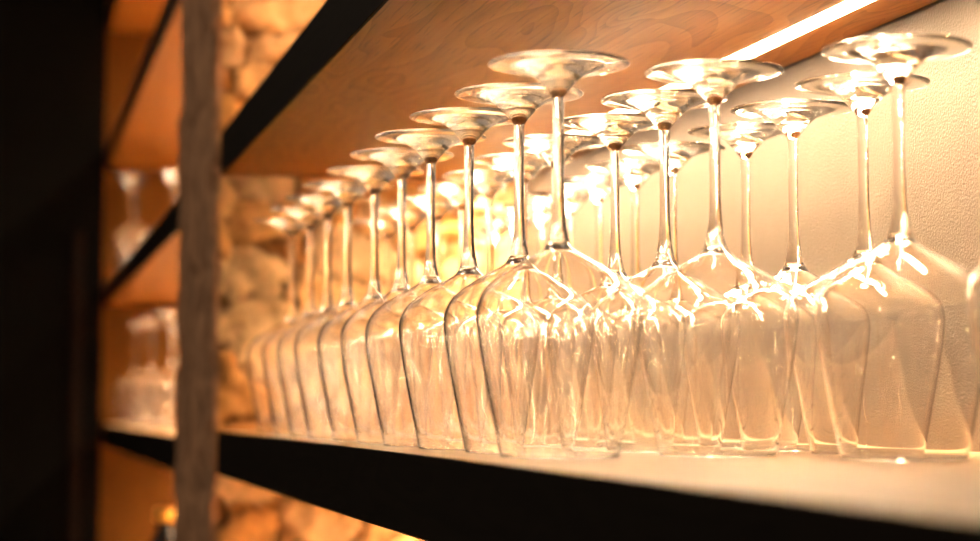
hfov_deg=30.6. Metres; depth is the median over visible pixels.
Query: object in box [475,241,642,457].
bowl
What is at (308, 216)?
wine glass
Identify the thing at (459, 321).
bowl
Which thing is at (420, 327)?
bowl
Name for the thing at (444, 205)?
wine glass
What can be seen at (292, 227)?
wine glass
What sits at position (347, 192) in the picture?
wine glass
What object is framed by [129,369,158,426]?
bowl
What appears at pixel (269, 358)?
bowl
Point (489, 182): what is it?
wine glass
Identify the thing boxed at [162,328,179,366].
wine glass
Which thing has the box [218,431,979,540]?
shelf
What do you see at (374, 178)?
wine glass
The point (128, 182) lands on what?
wine glass
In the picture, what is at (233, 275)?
wall
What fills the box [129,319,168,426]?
wine glass
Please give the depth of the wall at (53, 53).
4.41 m
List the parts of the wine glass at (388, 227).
stem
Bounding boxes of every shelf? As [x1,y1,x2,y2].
[102,424,175,470]
[104,196,179,305]
[107,0,182,168]
[109,0,165,32]
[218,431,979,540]
[221,0,937,183]
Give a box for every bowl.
[112,220,149,269]
[114,370,141,425]
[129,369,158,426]
[147,365,176,428]
[246,317,297,432]
[261,312,315,434]
[276,306,333,436]
[293,300,355,438]
[317,293,382,440]
[340,285,410,443]
[365,276,441,446]
[398,267,483,449]
[443,255,529,453]
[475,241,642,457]
[621,258,678,452]
[639,245,798,456]
[773,263,818,450]
[793,251,869,454]
[813,233,979,460]
[967,263,979,371]
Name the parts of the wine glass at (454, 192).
stem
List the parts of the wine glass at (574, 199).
stem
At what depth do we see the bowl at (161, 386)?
3.47 m
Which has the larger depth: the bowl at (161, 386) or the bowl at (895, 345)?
the bowl at (161, 386)
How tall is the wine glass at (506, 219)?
0.228 m
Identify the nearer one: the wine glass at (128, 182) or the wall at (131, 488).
the wine glass at (128, 182)
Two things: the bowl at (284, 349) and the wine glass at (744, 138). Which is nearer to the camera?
the wine glass at (744, 138)
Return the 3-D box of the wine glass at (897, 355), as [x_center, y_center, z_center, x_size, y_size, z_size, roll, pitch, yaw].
[0.228,-0.010,0.993,0.097,0.228,0.097,-4,-6,39]
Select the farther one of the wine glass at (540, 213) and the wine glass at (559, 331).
the wine glass at (540, 213)
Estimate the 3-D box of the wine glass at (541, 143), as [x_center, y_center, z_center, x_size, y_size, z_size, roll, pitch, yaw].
[0.051,0.017,1.347,0.097,0.228,0.097,3,-5,-31]
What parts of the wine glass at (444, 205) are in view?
stem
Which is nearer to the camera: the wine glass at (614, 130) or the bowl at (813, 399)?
the bowl at (813, 399)
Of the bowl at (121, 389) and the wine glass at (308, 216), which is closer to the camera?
the wine glass at (308, 216)
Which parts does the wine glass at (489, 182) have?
stem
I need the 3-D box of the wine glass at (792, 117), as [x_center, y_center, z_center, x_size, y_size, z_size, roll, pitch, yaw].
[0.204,0.005,1.197,0.097,0.228,0.097,0,-4,-5]
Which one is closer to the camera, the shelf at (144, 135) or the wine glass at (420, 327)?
the wine glass at (420, 327)
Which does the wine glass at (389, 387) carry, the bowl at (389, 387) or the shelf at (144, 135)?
the bowl at (389, 387)
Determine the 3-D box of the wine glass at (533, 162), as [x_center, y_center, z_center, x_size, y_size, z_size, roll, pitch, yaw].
[0.027,0.024,1.446,0.097,0.228,0.097,1,-4,-7]
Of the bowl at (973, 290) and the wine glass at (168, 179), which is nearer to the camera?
the bowl at (973, 290)
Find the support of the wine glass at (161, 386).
on the shelf at (155, 446)
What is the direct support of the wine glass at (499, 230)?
on the shelf at (422, 494)
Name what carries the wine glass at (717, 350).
on the shelf at (422, 494)
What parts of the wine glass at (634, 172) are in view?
stem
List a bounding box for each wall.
[0,0,106,540]
[99,0,179,540]
[172,0,513,540]
[527,0,979,451]
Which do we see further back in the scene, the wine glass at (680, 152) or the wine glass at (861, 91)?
the wine glass at (680, 152)
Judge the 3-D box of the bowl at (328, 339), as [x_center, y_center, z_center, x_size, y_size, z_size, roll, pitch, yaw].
[-0.098,0.082,1.514,0.097,0.124,0.097,-3,-5,33]
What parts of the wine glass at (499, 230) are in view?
stem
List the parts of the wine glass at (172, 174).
stem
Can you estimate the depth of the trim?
4.40 m
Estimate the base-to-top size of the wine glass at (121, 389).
0.228 m
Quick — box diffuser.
[497,0,874,169]
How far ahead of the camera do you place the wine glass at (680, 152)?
1.38 m
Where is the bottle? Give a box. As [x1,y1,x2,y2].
[151,507,174,540]
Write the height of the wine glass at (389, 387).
0.228 m
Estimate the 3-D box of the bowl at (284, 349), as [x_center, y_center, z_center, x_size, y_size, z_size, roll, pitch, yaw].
[-0.157,0.097,1.716,0.097,0.124,0.097,1,-5,-18]
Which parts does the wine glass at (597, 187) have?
stem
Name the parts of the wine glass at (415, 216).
stem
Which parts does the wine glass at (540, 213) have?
stem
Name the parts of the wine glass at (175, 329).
stem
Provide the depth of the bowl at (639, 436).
1.12 m
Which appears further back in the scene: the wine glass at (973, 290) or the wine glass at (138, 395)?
the wine glass at (138, 395)
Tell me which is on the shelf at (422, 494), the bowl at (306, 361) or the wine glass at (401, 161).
the wine glass at (401, 161)
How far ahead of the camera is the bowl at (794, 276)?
1.15 m
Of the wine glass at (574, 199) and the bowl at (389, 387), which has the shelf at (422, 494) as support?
the wine glass at (574, 199)
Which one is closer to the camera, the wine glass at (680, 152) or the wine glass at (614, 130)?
the wine glass at (614, 130)
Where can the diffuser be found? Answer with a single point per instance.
(830, 14)
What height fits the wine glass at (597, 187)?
0.228 m
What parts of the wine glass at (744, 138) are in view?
stem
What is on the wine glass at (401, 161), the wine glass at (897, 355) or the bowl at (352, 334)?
the bowl at (352, 334)
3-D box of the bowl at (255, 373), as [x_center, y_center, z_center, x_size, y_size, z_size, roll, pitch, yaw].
[-0.213,0.112,1.923,0.097,0.124,0.097,-1,-4,9]
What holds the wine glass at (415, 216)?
on the shelf at (422, 494)
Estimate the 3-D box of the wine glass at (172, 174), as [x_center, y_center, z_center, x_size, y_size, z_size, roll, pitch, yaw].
[-0.721,-0.109,4.093,0.097,0.228,0.097,-3,-5,34]
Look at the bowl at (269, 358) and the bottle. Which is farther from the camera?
the bottle
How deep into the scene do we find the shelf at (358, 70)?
1.38 m
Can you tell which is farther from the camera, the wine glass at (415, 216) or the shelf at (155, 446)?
the shelf at (155, 446)
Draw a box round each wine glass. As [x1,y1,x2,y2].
[112,174,152,269]
[112,180,151,269]
[114,323,147,425]
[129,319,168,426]
[147,311,176,428]
[157,171,176,201]
[159,177,177,197]
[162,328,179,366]
[246,217,323,432]
[261,206,343,434]
[276,194,370,436]
[293,180,393,438]
[317,165,422,440]
[340,147,453,443]
[351,218,426,293]
[365,128,486,446]
[379,207,451,287]
[396,196,479,278]
[398,107,512,449]
[417,183,506,267]
[442,169,536,274]
[443,82,583,453]
[456,224,529,269]
[474,153,573,242]
[475,50,642,457]
[477,213,551,235]
[500,202,581,252]
[502,134,605,188]
[527,190,609,245]
[564,113,657,279]
[564,175,626,264]
[585,159,683,277]
[600,88,727,452]
[620,141,725,262]
[639,59,798,456]
[688,122,785,264]
[730,99,852,450]
[793,71,930,454]
[813,33,979,460]
[967,0,979,371]
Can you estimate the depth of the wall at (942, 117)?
1.35 m
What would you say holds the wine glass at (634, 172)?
on the shelf at (422, 494)
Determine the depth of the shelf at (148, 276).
3.51 m
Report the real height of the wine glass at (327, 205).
0.228 m
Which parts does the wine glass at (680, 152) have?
stem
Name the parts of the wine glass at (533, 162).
stem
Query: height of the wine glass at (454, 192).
0.228 m
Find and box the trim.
[69,231,83,540]
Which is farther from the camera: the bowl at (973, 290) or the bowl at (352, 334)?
the bowl at (352, 334)
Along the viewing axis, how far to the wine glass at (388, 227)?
1.94 m
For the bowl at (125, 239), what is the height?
0.124 m
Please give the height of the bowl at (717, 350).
0.124 m
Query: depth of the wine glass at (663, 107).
1.15 m
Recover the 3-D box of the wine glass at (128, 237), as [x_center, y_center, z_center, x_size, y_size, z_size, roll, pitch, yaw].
[-0.823,-0.105,4.138,0.097,0.228,0.097,0,-4,-4]
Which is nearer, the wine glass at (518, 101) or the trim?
the wine glass at (518, 101)
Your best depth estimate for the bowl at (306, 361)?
1.58 m
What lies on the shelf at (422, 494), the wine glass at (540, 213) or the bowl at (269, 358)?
the wine glass at (540, 213)
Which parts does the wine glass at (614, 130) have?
stem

